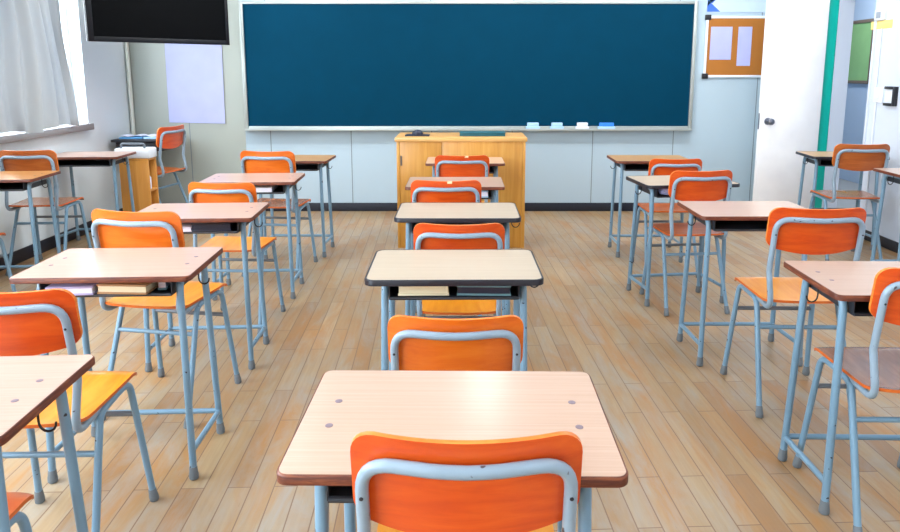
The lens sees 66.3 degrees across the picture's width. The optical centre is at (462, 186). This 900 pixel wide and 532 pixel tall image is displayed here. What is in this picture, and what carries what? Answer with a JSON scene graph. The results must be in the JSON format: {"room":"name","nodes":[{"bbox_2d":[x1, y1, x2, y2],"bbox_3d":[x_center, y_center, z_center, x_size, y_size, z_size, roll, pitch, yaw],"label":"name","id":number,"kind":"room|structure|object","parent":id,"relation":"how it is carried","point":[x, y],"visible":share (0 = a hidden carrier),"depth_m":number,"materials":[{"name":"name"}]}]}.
{"room":"classroom","nodes":[
{"label":"classroom","id":0,"kind":"room"},
{"bbox_2d":[0,0,131,254],"bbox_3d":[-3.450,-0.361,1.861,0.200,2.950,10.190,0,10,0],"label":"wall","id":1,"kind":"structure","parent":0,"point":[99,72],"depth_m":6.14,"materials":[{"name":"paint"}]},
{"bbox_2d":[0,0,93,143],"bbox_3d":[-3.390,-1.155,4.815,0.220,1.705,2.480,0,10,0],"label":"window","id":2,"kind":"structure","parent":1,"relation":"in","point":[8,137],"depth_m":5.78,"materials":[{"name":"plastic"}]},
{"bbox_2d":[0,208,122,270],"bbox_3d":[-3.343,1.045,2.090,0.014,0.099,10.175,0,10,0],"label":"baseboard","id":3,"kind":"structure","parent":1,"relation":"attached to","point":[25,253],"depth_m":5.49,"materials":[{"name":"black plastic"}]},
{"bbox_2d":[124,42,135,134],"bbox_3d":[-3.320,-1.200,6.850,0.038,2.950,0.038,0,10,0],"label":"trim","id":4,"kind":"structure","parent":1,"relation":"attached to","point":[127,56],"depth_m":6.87,"materials":[{"name":"paint"}]},
{"bbox_3d":[-3.286,-2.059,4.572,0.129,0.028,2.900,0,10,0],"label":"rail","id":5,"kind":"object","parent":1,"relation":"attached to","visible":0},
{"bbox_2d":[0,0,78,132],"bbox_3d":[-3.229,-1.151,4.515,0.109,1.693,2.326,0,10,0],"label":"curtain","id":6,"kind":"object","parent":5,"relation":"hanging from","point":[37,95],"visible":1,"depth_m":5.18,"materials":[{"name":"fabric"}]},
{"bbox_2d":[129,0,765,202],"bbox_3d":[0.030,-1.219,6.959,7.160,2.950,0.150,0,10,0],"label":"wall","id":7,"kind":"structure","parent":0,"point":[560,166],"depth_m":7.02,"materials":[{"name":"white paint"}]},
{"bbox_2d":[165,44,224,123],"bbox_3d":[-2.675,-1.155,6.885,0.572,1.041,0.016,0,10,0],"label":"paper","id":8,"kind":"object","parent":7,"relation":"attached to","point":[194,72],"visible":0.7,"depth_m":6.90,"materials":[{"name":"paper"}]},
{"bbox_2d":[266,203,641,210],"bbox_3d":[0.060,0.206,7.116,6.820,0.087,0.014,0,10,0],"label":"baseboard","id":9,"kind":"structure","parent":7,"relation":"attached to","point":[313,206],"depth_m":7.11,"materials":[{"name":"black plastic"}]},
{"bbox_2d":[238,1,697,130],"bbox_3d":[0.062,-1.191,6.827,4.505,1.270,0.116,0,10,0],"label":"blackboard","id":10,"kind":"object","parent":7,"relation":"attached to","point":[307,65],"visible":1,"depth_m":6.86,"materials":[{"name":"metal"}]},
{"bbox_2d":[245,129,691,130],"bbox_3d":[0.062,-0.577,6.911,4.465,0.023,0.078,0,10,0],"label":"chalk tray","id":11,"kind":"object","parent":10,"relation":"on","point":[245,129],"depth_m":6.87,"materials":[{"name":"metal"}]},
{"bbox_2d":[526,122,539,128],"bbox_3d":[0.710,-0.612,6.906,0.139,0.068,0.052,0,10,0],"label":"eraser","id":12,"kind":"object","parent":10,"relation":"on","point":[530,125],"visible":1,"depth_m":6.88,"materials":[{"name":"white fabric"}]},
{"bbox_2d":[550,122,563,128],"bbox_3d":[0.950,-0.612,6.906,0.134,0.068,0.052,0,10,0],"label":"eraser","id":13,"kind":"object","parent":10,"relation":"on","point":[554,125],"visible":1,"depth_m":6.88,"materials":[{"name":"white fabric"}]},
{"bbox_2d":[575,122,588,128],"bbox_3d":[1.205,-0.612,6.906,0.129,0.068,0.052,0,10,0],"label":"eraser","id":14,"kind":"object","parent":10,"relation":"on","point":[580,125],"visible":1,"depth_m":6.88,"materials":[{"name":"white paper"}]},
{"bbox_2d":[597,122,614,128],"bbox_3d":[1.447,-0.612,6.906,0.169,0.068,0.052,0,10,0],"label":"eraser","id":15,"kind":"object","parent":10,"relation":"on","point":[602,125],"visible":1,"depth_m":6.88,"materials":[{"name":"blue fabric"}]},
{"bbox_2d":[701,15,764,78],"bbox_3d":[2.765,-1.391,6.838,0.734,0.624,0.029,0,10,0],"label":"cork board","id":16,"kind":"object","parent":7,"relation":"attached to","point":[711,68],"visible":0.52,"depth_m":6.84,"materials":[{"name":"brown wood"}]},
{"bbox_2d":[709,27,732,59],"bbox_3d":[2.566,-1.425,6.828,0.212,0.320,0.002,0,10,0],"label":"notice sheet","id":17,"kind":"object","parent":16,"relation":"attached to","point":[721,37],"visible":1,"depth_m":6.83,"materials":[{"name":"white paper"}]},
{"bbox_2d":[736,27,752,65],"bbox_3d":[2.800,-1.395,6.833,0.136,0.380,0.002,0,10,0],"label":"notice sheet","id":18,"kind":"object","parent":16,"relation":"attached to","point":[744,33],"visible":1,"depth_m":6.83,"materials":[{"name":"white paper"}]},
{"bbox_2d":[706,0,765,11],"bbox_3d":[2.730,-1.945,6.755,0.640,0.450,0.008,0,10,0],"label":"poster","id":19,"kind":"object","parent":7,"relation":"attached to","point":[712,5],"visible":0.92,"depth_m":6.78,"materials":[{"name":"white paper"}]},
{"bbox_2d":[0,178,899,531],"bbox_3d":[0.825,0.833,4.019,8.750,0.120,14.350,0,10,0],"label":"floor","id":20,"kind":"structure","parent":0,"point":[697,456],"depth_m":3.13,"materials":[{"name":"brown wood"}]},
{"bbox_2d":[0,232,16,291],"bbox_3d":[-2.900,0.349,3.943,0.410,0.868,0.438,-1,10,-3],"label":"chair","id":21,"kind":"object","parent":20,"relation":"on","point":[4,253],"visible":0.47,"depth_m":4.13,"materials":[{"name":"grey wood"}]},
{"bbox_2d":[6,492,33,531],"bbox_3d":[-1.155,0.776,1.404,0.410,0.868,0.438,0,10,-2],"label":"chair","id":22,"kind":"object","parent":20,"relation":"on","point":[16,501],"visible":0.77,"depth_m":1.54,"materials":[{"name":"orange wood"}]},
{"bbox_2d":[0,171,60,268],"bbox_3d":[-3.001,0.298,4.543,0.596,0.762,0.392,-1,10,-5],"label":"student desk","id":23,"kind":"object","parent":20,"relation":"on","point":[9,180],"visible":0.74,"depth_m":4.49,"materials":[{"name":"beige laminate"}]},
{"bbox_2d":[0,179,46,190],"bbox_3d":[-3.005,-0.027,4.490,0.434,0.064,0.317,-1,10,-5],"label":"tray","id":24,"kind":"object","parent":23,"relation":"on","point":[12,186],"depth_m":4.48,"materials":[{"name":"metal"}]},
{"bbox_2d":[0,150,91,275],"bbox_3d":[-3.030,0.155,5.016,0.422,0.894,0.451,0,10,-3],"label":"chair","id":25,"kind":"object","parent":20,"relation":"on","point":[39,160],"visible":0.83,"depth_m":4.84,"materials":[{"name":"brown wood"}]},
{"bbox_2d":[0,354,94,531],"bbox_3d":[-1.151,0.809,1.505,0.596,0.762,0.392,-1,10,-3],"label":"student desk","id":26,"kind":"object","parent":20,"relation":"on","point":[29,385],"visible":1,"depth_m":1.53,"materials":[{"name":"laminate"}]},
{"bbox_2d":[0,288,158,531],"bbox_3d":[-1.222,0.668,2.048,0.410,0.868,0.438,0,10,-2],"label":"chair","id":27,"kind":"object","parent":20,"relation":"on","point":[37,322],"visible":0.64,"depth_m":1.88,"materials":[{"name":"orange wood"}]},
{"bbox_2d":[53,151,135,245],"bbox_3d":[-3.026,0.108,5.677,0.596,0.761,0.392,0,10,-3],"label":"student desk","id":28,"kind":"object","parent":20,"relation":"on","point":[106,158],"visible":0.57,"depth_m":5.62,"materials":[{"name":"metal"}]},
{"bbox_2d":[58,158,125,166],"bbox_3d":[-3.030,-0.218,5.624,0.434,0.064,0.317,0,10,-3],"label":"tray","id":29,"kind":"object","parent":28,"relation":"on","point":[84,162],"depth_m":5.62,"materials":[{"name":"metal"}]},
{"bbox_2d":[9,247,224,483],"bbox_3d":[-1.198,0.639,2.516,0.596,0.762,0.392,0,10,-2],"label":"student desk","id":30,"kind":"object","parent":20,"relation":"on","point":[177,266],"visible":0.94,"depth_m":2.42,"materials":[{"name":"laminate"}]},
{"bbox_2d":[45,283,97,295],"bbox_3d":[-1.318,0.329,2.398,0.150,0.030,0.220,-1,10,-6],"label":"notebook","id":31,"kind":"object","parent":30,"relation":"in","point":[75,288],"visible":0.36,"depth_m":2.30,"materials":[{"name":"white paper"}]},
{"bbox_2d":[39,281,187,296],"bbox_3d":[-1.203,0.314,2.464,0.434,0.064,0.317,0,10,-2],"label":"tray","id":32,"kind":"object","parent":30,"relation":"on","point":[174,288],"depth_m":2.32,"materials":[{"name":"metal"}]},
{"bbox_2d":[96,282,158,294],"bbox_3d":[-1.135,0.326,2.402,0.170,0.034,0.200,0,10,3],"label":"notebook","id":33,"kind":"object","parent":30,"relation":"in","point":[139,288],"visible":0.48,"depth_m":2.31,"materials":[{"name":"beige paper"}]},
{"bbox_2d":[158,282,170,289],"bbox_3d":[-1.028,0.319,2.427,0.030,0.040,0.160,0,10,-3],"label":"notebook","id":34,"kind":"object","parent":30,"relation":"in","point":[162,285],"visible":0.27,"depth_m":2.35,"materials":[{"name":"white paper"}]},
{"bbox_2d":[119,157,158,211],"bbox_3d":[-2.815,0.085,6.030,0.250,0.688,0.165,0,10,0],"label":"bookcase","id":35,"kind":"object","parent":20,"relation":"on","point":[141,170],"visible":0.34,"depth_m":5.94,"materials":[{"name":"orange wood"}]},
{"bbox_2d":[114,143,156,158],"bbox_3d":[-2.825,-0.322,5.961,0.300,0.135,0.160,0,10,0],"label":"case","id":36,"kind":"object","parent":35,"relation":"on","point":[144,152],"visible":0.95,"depth_m":5.89,"materials":[{"name":"plastic"}]},
{"bbox_2d":[111,138,168,150],"bbox_3d":[-3.055,-0.090,6.759,0.500,0.790,0.450,0,10,0],"label":"desk","id":37,"kind":"object","parent":20,"relation":"on","point":[148,142],"visible":0.33,"depth_m":6.51,"materials":[{"name":"black plastic"}]},
{"bbox_2d":[119,134,147,138],"bbox_3d":[-3.170,-0.489,6.651,0.210,0.033,0.180,-1,10,-6],"label":"folder","id":38,"kind":"object","parent":37,"relation":"on","point":[125,136],"visible":0.88,"depth_m":6.58,"materials":[{"name":"blue plastic"}]},
{"bbox_2d":[143,134,155,138],"bbox_3d":[-2.925,-0.488,6.641,0.210,0.033,0.180,1,10,6],"label":"folder","id":39,"kind":"object","parent":37,"relation":"on","point":[151,136],"visible":0.36,"depth_m":6.56,"materials":[{"name":"white paper"}]},
{"bbox_2d":[91,209,241,428],"bbox_3d":[-1.268,0.502,2.955,0.422,0.894,0.451,2,10,10],"label":"chair","id":40,"kind":"object","parent":20,"relation":"on","point":[109,228],"visible":0.66,"depth_m":2.79,"materials":[{"name":"orange wood"}]},
{"bbox_2d":[156,125,188,202],"bbox_3d":[-2.841,-0.105,6.432,0.473,0.937,0.442,2,10,11],"label":"chair","id":41,"kind":"object","parent":20,"relation":"on","point":[166,137],"visible":0.63,"depth_m":6.33,"materials":[{"name":"orange wood"}]},
{"bbox_2d":[138,202,268,371],"bbox_3d":[-1.270,0.488,3.415,0.596,0.762,0.392,-1,10,-3],"label":"student desk","id":42,"kind":"object","parent":20,"relation":"on","point":[243,214],"visible":0.73,"depth_m":3.35,"materials":[{"name":"laminate"}]},
{"bbox_2d":[182,223,191,231],"bbox_3d":[-1.360,0.181,3.301,0.170,0.022,0.220,-1,10,-8],"label":"paper stack","id":43,"kind":"object","parent":42,"relation":"in","point":[187,227],"visible":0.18,"depth_m":3.21,"materials":[{"name":"white paper"}]},
{"bbox_2d":[191,222,236,231],"bbox_3d":[-1.175,0.171,3.309,0.180,0.040,0.200,0,10,-3],"label":"notebook","id":44,"kind":"object","parent":42,"relation":"in","point":[211,226],"visible":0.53,"depth_m":3.21,"materials":[{"name":"black paper"}]},
{"bbox_2d":[183,222,249,233],"bbox_3d":[-1.275,0.163,3.362,0.434,0.064,0.317,-1,10,-3],"label":"tray","id":45,"kind":"object","parent":42,"relation":"on","point":[240,225],"depth_m":3.22,"materials":[{"name":"metal"}]},
{"bbox_2d":[188,182,285,336],"bbox_3d":[-1.275,0.365,3.895,0.401,0.850,0.429,1,10,3],"label":"chair","id":46,"kind":"object","parent":20,"relation":"on","point":[199,192],"visible":0.73,"depth_m":3.72,"materials":[{"name":"orange wood"}]},
{"bbox_2d":[200,173,304,300],"bbox_3d":[-1.323,0.314,4.449,0.596,0.762,0.392,0,10,-3],"label":"student desk","id":47,"kind":"object","parent":20,"relation":"on","point":[285,181],"visible":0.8,"depth_m":4.37,"materials":[{"name":"laminate"}]},
{"bbox_2d":[255,185,277,191],"bbox_3d":[-1.330,0.003,4.341,0.300,0.028,0.200,-1,10,-3],"label":"paper stack","id":48,"kind":"object","parent":47,"relation":"in","point":[259,188],"visible":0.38,"depth_m":4.26,"materials":[{"name":"paper"}]},
{"bbox_2d":[256,185,292,193],"bbox_3d":[-1.327,-0.011,4.396,0.434,0.064,0.317,0,10,-3],"label":"tray","id":49,"kind":"object","parent":47,"relation":"on","point":[281,189],"depth_m":4.28,"materials":[{"name":"metal"}]},
{"bbox_2d":[240,151,317,277],"bbox_3d":[-1.325,0.163,4.967,0.422,0.894,0.451,1,10,6],"label":"chair","id":50,"kind":"object","parent":20,"relation":"on","point":[251,161],"visible":0.65,"depth_m":4.75,"materials":[{"name":"orange wood"}]},
{"bbox_2d":[259,155,335,257],"bbox_3d":[-1.308,0.147,5.443,0.596,0.761,0.392,0,10,1],"label":"student desk","id":51,"kind":"object","parent":20,"relation":"on","point":[303,162],"visible":0.6,"depth_m":5.39,"materials":[{"name":"grey metal"}]},
{"bbox_2d":[296,163,325,170],"bbox_3d":[-1.313,-0.179,5.391,0.434,0.064,0.317,0,10,1],"label":"tray","id":52,"kind":"object","parent":51,"relation":"on","point":[299,167],"depth_m":5.34,"materials":[{"name":"metal"}]},
{"bbox_2d":[411,180,481,315],"bbox_3d":[-0.085,0.362,3.864,0.410,0.868,0.438,0,10,0],"label":"chair","id":53,"kind":"object","parent":20,"relation":"on","point":[421,190],"visible":0.36,"depth_m":3.62,"materials":[{"name":"orange wood"}]},
{"bbox_2d":[276,370,627,531],"bbox_3d":[-0.010,0.824,1.418,0.608,0.762,0.416,0,10,1],"label":"student desk","id":54,"kind":"object","parent":20,"relation":"on","point":[442,405],"visible":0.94,"depth_m":1.35,"materials":[{"name":"laminate"}]},
{"bbox_2d":[326,486,578,502],"bbox_3d":[-0.015,0.498,1.366,0.443,0.064,0.336,0,10,1],"label":"tray","id":55,"kind":"object","parent":54,"relation":"on","point":[334,494],"depth_m":1.22,"materials":[{"name":"metal"}]},
{"bbox_2d":[364,249,543,370],"bbox_3d":[-0.024,0.644,2.486,0.597,0.761,0.394,0,10,-1],"label":"student desk","id":56,"kind":"object","parent":20,"relation":"on","point":[518,269],"visible":0.54,"depth_m":2.33,"materials":[{"name":"beige laminate"}]},
{"bbox_2d":[398,286,448,295],"bbox_3d":[-0.130,0.328,2.377,0.170,0.040,0.180,0,10,-1],"label":"notebook","id":57,"kind":"object","parent":56,"relation":"in","point":[403,290],"visible":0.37,"depth_m":2.29,"materials":[{"name":"beige paper"}]},
{"bbox_2d":[389,286,519,299],"bbox_3d":[-0.028,0.319,2.434,0.434,0.064,0.317,0,10,-1],"label":"tray","id":58,"kind":"object","parent":56,"relation":"on","point":[393,290],"depth_m":2.29,"materials":[{"name":"metal"}]},
{"bbox_2d":[457,286,510,295],"bbox_3d":[0.075,0.330,2.378,0.180,0.036,0.180,0,10,2],"label":"notebook","id":59,"kind":"object","parent":56,"relation":"in","point":[461,290],"visible":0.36,"depth_m":2.29,"materials":[{"name":"black paper"}]},
{"bbox_2d":[405,177,504,201],"bbox_3d":[-0.042,0.343,4.282,0.587,0.761,0.392,0,10,0],"label":"student desk","id":60,"kind":"object","parent":20,"relation":"on","point":[491,184],"visible":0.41,"depth_m":4.26,"materials":[{"name":"laminate"}]},
{"bbox_2d":[481,190,487,197],"bbox_3d":[0.130,0.028,4.152,0.050,0.042,0.170,0,10,0],"label":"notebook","id":61,"kind":"object","parent":60,"relation":"in","point":[484,193],"visible":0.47,"depth_m":4.07,"materials":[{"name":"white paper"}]},
{"bbox_2d":[481,190,491,198],"bbox_3d":[-0.042,0.017,4.230,0.434,0.064,0.317,0,10,0],"label":"tray","id":62,"kind":"object","parent":60,"relation":"on","point":[489,191],"depth_m":4.08,"materials":[{"name":"metal"}]},
{"bbox_2d":[387,315,523,370],"bbox_3d":[-0.017,0.704,1.990,0.385,0.816,0.411,0,10,0],"label":"chair","id":63,"kind":"object","parent":20,"relation":"on","point":[495,343],"visible":0.38,"depth_m":1.77,"materials":[{"name":"orange wood"}]},
{"bbox_2d":[394,202,520,315],"bbox_3d":[-0.017,0.487,3.420,0.597,0.761,0.394,0,10,0],"label":"student desk","id":64,"kind":"object","parent":20,"relation":"on","point":[410,213],"visible":0.63,"depth_m":3.29,"materials":[{"name":"beige laminate"}]},
{"bbox_2d":[411,223,503,233],"bbox_3d":[-0.021,0.162,3.368,0.434,0.064,0.317,0,10,0],"label":"tray","id":65,"kind":"object","parent":64,"relation":"on","point":[413,225],"depth_m":3.39,"materials":[{"name":"metal"}]},
{"bbox_2d":[413,223,504,318],"bbox_3d":[-0.012,0.529,2.949,0.397,0.842,0.424,0,10,0],"label":"chair","id":66,"kind":"object","parent":20,"relation":"on","point":[425,235],"visible":0.54,"depth_m":2.73,"materials":[{"name":"orange wood"}]},
{"bbox_2d":[395,132,526,247],"bbox_3d":[-0.009,0.015,5.792,1.057,0.905,0.492,0,10,0],"label":"lectern","id":67,"kind":"object","parent":20,"relation":"on","point":[413,152],"visible":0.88,"depth_m":5.53,"materials":[{"name":"brown wood"}]},
{"bbox_2d":[405,129,429,135],"bbox_3d":[-0.365,-0.445,5.634,0.200,0.052,0.100,0,10,0],"label":"bell","id":68,"kind":"object","parent":67,"relation":"on","point":[417,132],"visible":1,"depth_m":5.60,"materials":[{"name":"grey metal"}]},
{"bbox_2d":[459,131,504,135],"bbox_3d":[0.165,-0.437,5.646,0.374,0.034,0.124,0,10,0],"label":"box","id":69,"kind":"object","parent":67,"relation":"on","point":[462,133],"visible":1,"depth_m":5.59,"materials":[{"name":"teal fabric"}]},
{"bbox_2d":[435,155,488,201],"bbox_3d":[0.000,0.181,4.939,0.410,0.868,0.438,0,10,0],"label":"chair","id":70,"kind":"object","parent":20,"relation":"on","point":[445,165],"visible":0.38,"depth_m":4.70,"materials":[{"name":"orange wood"}]},
{"bbox_2d":[425,157,504,201],"bbox_3d":[0.023,0.171,5.305,0.587,0.761,0.392,0,10,0],"label":"student desk","id":71,"kind":"object","parent":20,"relation":"on","point":[494,162],"visible":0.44,"depth_m":5.14,"materials":[{"name":"laminate"}]},
{"bbox_2d":[489,166,494,173],"bbox_3d":[0.023,-0.155,5.253,0.434,0.064,0.317,0,10,0],"label":"tray","id":72,"kind":"object","parent":71,"relation":"on","point":[491,168],"depth_m":5.21,"materials":[{"name":"metal"}]},
{"bbox_2d":[350,431,582,531],"bbox_3d":[0.007,0.788,1.332,0.410,0.868,0.438,0,10,0],"label":"chair","id":73,"kind":"object","parent":20,"relation":"on","point":[400,483],"visible":1,"depth_m":1.10,"materials":[{"name":"orange wood"}]},
{"bbox_2d":[607,155,686,257],"bbox_3d":[1.452,0.149,5.434,0.596,0.761,0.392,0,10,1],"label":"student desk","id":74,"kind":"object","parent":20,"relation":"on","point":[625,162],"visible":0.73,"depth_m":5.40,"materials":[{"name":"grey metal"}]},
{"bbox_2d":[617,164,648,170],"bbox_3d":[1.457,-0.177,5.382,0.434,0.064,0.317,0,10,1],"label":"tray","id":75,"kind":"object","parent":74,"relation":"on","point":[623,167],"depth_m":5.34,"materials":[{"name":"metal"}]},
{"bbox_2d":[633,158,701,277],"bbox_3d":[1.470,0.192,4.951,0.397,0.842,0.424,0,10,0],"label":"chair","id":76,"kind":"object","parent":20,"relation":"on","point":[656,166],"visible":0.67,"depth_m":4.79,"materials":[{"name":"orange wood"}]},
{"bbox_2d":[626,175,739,306],"bbox_3d":[1.361,0.331,4.353,0.597,0.761,0.394,-1,10,-7],"label":"student desk","id":77,"kind":"object","parent":20,"relation":"on","point":[650,184],"visible":0.63,"depth_m":4.27,"materials":[{"name":"grey metal"}]},
{"bbox_2d":[639,186,670,197],"bbox_3d":[1.365,0.005,4.301,0.434,0.064,0.317,-1,10,-7],"label":"tray","id":78,"kind":"object","parent":77,"relation":"on","point":[654,192],"depth_m":4.16,"materials":[{"name":"metal"}]},
{"bbox_2d":[658,189,667,194],"bbox_3d":[1.234,0.021,4.165,0.091,0.051,0.072,-2,10,-11],"label":"crumpled paper","id":79,"kind":"object","parent":77,"relation":"in","point":[661,191],"visible":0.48,"depth_m":4.14,"materials":[{"name":"white paper"}]},
{"bbox_2d":[639,170,732,315],"bbox_3d":[1.375,0.302,4.219,0.410,0.868,0.438,-1,10,-6],"label":"chair","id":80,"kind":"object","parent":20,"relation":"on","point":[683,185],"visible":0.8,"depth_m":4.03,"materials":[{"name":"orange wood"}]},
{"bbox_2d":[677,201,806,366],"bbox_3d":[1.407,0.480,3.465,0.596,0.761,0.392,0,10,0],"label":"student desk","id":81,"kind":"object","parent":20,"relation":"on","point":[715,215],"visible":0.74,"depth_m":3.42,"materials":[{"name":"laminate"}]},
{"bbox_2d":[694,216,767,230],"bbox_3d":[1.412,0.154,3.412,0.434,0.064,0.317,0,10,0],"label":"tray","id":82,"kind":"object","parent":81,"relation":"on","point":[716,225],"depth_m":3.37,"materials":[{"name":"metal"}]},
{"bbox_2d":[720,207,866,417],"bbox_3d":[1.440,0.493,3.009,0.422,0.894,0.451,0,10,1],"label":"chair","id":83,"kind":"object","parent":20,"relation":"on","point":[794,230],"visible":0.8,"depth_m":2.80,"materials":[{"name":"orange wood"}]},
{"bbox_2d":[778,261,899,515],"bbox_3d":[1.429,0.671,2.329,0.596,0.762,0.392,0,10,1],"label":"student desk","id":84,"kind":"object","parent":20,"relation":"on","point":[847,284],"visible":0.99,"depth_m":2.28,"materials":[{"name":"laminate"}]},
{"bbox_2d":[809,284,872,315],"bbox_3d":[1.433,0.345,2.276,0.434,0.064,0.317,0,10,1],"label":"tray","id":85,"kind":"object","parent":84,"relation":"on","point":[854,308],"depth_m":2.17,"materials":[{"name":"metal"}]},
{"bbox_2d":[796,151,889,249],"bbox_3d":[3.086,0.108,5.677,0.597,0.761,0.394,1,10,6],"label":"student desk","id":86,"kind":"object","parent":20,"relation":"on","point":[819,158],"visible":0.35,"depth_m":5.59,"materials":[{"name":"grey metal"}]},
{"bbox_2d":[806,158,833,166],"bbox_3d":[3.090,-0.218,5.624,0.434,0.064,0.317,1,10,6],"label":"tray","id":87,"kind":"object","parent":86,"relation":"on","point":[818,162],"depth_m":5.62,"materials":[{"name":"metal"}]},
{"bbox_2d":[792,267,899,531],"bbox_3d":[1.410,0.634,2.245,0.410,0.868,0.438,0,10,1],"label":"chair","id":88,"kind":"object","parent":20,"relation":"on","point":[874,368],"visible":0.94,"depth_m":2.17,"materials":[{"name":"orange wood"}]},
{"bbox_2d":[809,144,889,260],"bbox_3d":[2.930,0.105,5.261,0.430,0.911,0.460,0,10,3],"label":"chair","id":89,"kind":"object","parent":20,"relation":"on","point":[853,157],"visible":0.9,"depth_m":5.04,"materials":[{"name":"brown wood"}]},
{"bbox_2d":[870,168,899,260],"bbox_3d":[3.151,0.276,4.681,0.596,0.761,0.392,0,10,2],"label":"student desk","id":90,"kind":"object","parent":20,"relation":"on","point":[892,175],"visible":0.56,"depth_m":4.78,"materials":[{"name":"metal"}]},
{"bbox_2d":[887,176,899,183],"bbox_3d":[3.155,-0.050,4.628,0.434,0.064,0.317,0,10,2],"label":"tray","id":91,"kind":"object","parent":90,"relation":"on","point":[889,178],"depth_m":4.68,"materials":[{"name":"metal"}]},
{"bbox_2d":[839,0,875,183],"bbox_3d":[4.355,-1.175,7.154,1.690,2.800,7.700,0,10,0],"label":"wall","id":92,"kind":"structure","parent":0,"point":[856,98],"depth_m":8.91,"materials":[{"name":"paint"}]},
{"bbox_2d":[848,18,873,83],"bbox_3d":[5.085,-1.777,9.104,0.029,0.800,1.185,0,10,0],"label":"board","id":93,"kind":"object","parent":92,"relation":"attached to","point":[862,34],"visible":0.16,"depth_m":8.76,"materials":[{"name":"green fabric"}]},
{"bbox_2d":[821,0,899,242],"bbox_3d":[3.540,-0.361,1.861,0.140,2.950,10.190,0,10,0],"label":"wall","id":94,"kind":"structure","parent":0,"point":[887,118],"depth_m":5.72,"materials":[{"name":"paint"}]},
{"bbox_2d":[752,0,829,208],"bbox_3d":[3.070,-0.727,6.409,0.577,2.138,0.124,0,10,-2],"label":"door","id":95,"kind":"structure","parent":94,"relation":"in","point":[795,31],"depth_m":6.41,"materials":[{"name":"white paint"}]},
{"bbox_2d":[814,0,839,207],"bbox_3d":[3.414,-0.754,6.520,0.109,2.180,0.070,0,10,0],"label":"trim","id":96,"kind":"structure","parent":94,"relation":"attached to","point":[834,4],"depth_m":6.45,"materials":[{"name":"teal paint"}]},
{"bbox_2d":[859,0,879,175],"bbox_3d":[3.534,-0.619,5.894,0.152,2.120,0.030,0,10,0],"label":"trim","id":97,"kind":"structure","parent":94,"relation":"attached to","point":[877,1],"depth_m":5.83,"materials":[{"name":"paint"}]},
{"bbox_2d":[864,103,876,210],"bbox_3d":[3.462,-0.174,5.852,0.013,1.078,0.013,4,10,22],"label":"conduit","id":98,"kind":"object","parent":94,"relation":"attached to","point":[875,103],"visible":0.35,"depth_m":5.81,"materials":[{"name":"plastic"}]},
{"bbox_2d":[875,28,881,86],"bbox_3d":[3.462,-1.074,5.721,0.011,0.475,0.011,4,10,22],"label":"conduit","id":99,"kind":"object","parent":94,"relation":"attached to","point":[881,28],"visible":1,"depth_m":5.72,"materials":[{"name":"plastic"}]},
{"bbox_2d":[874,9,886,20],"bbox_3d":[3.452,-1.421,5.688,0.036,0.084,0.124,0,10,0],"label":"sensor box","id":100,"kind":"object","parent":94,"relation":"attached to","point":[879,14],"visible":1,"depth_m":5.66,"materials":[{"name":"plastic"}]},
{"bbox_2d":[864,230,898,252],"bbox_3d":[3.463,1.143,1.551,0.014,0.084,9.080,0,10,0],"label":"baseboard","id":101,"kind":"structure","parent":94,"relation":"attached to","point":[889,244],"depth_m":5.61,"materials":[{"name":"black plastic"}]},
{"bbox_2d":[871,19,892,29],"bbox_3d":[3.467,-1.341,5.691,0.006,0.068,0.290,0,10,0],"label":"tape strip","id":102,"kind":"object","parent":94,"relation":"attached to","point":[883,24],"visible":1,"depth_m":5.66,"materials":[{"name":"yellow paper"}]},
{"bbox_2d":[883,86,898,105],"bbox_3d":[3.455,-0.732,5.556,0.030,0.156,0.150,0,10,0],"label":"control panel","id":103,"kind":"object","parent":94,"relation":"attached to","point":[891,94],"visible":1,"depth_m":5.54,"materials":[{"name":"plastic"}]},
{"bbox_3d":[0.030,-1.875,1.606,7.160,0.120,10.490,0,10,0],"label":"ceiling","id":104,"kind":"structure","parent":0,"visible":0},
{"bbox_2d":[83,0,229,44],"bbox_3d":[-2.584,-1.868,5.809,1.190,1.288,0.118,-9,13,-44],"label":"television","id":105,"kind":"object","parent":104,"relation":"hanging from","point":[202,22],"visible":1,"depth_m":5.82,"materials":[{"name":"black plastic"}]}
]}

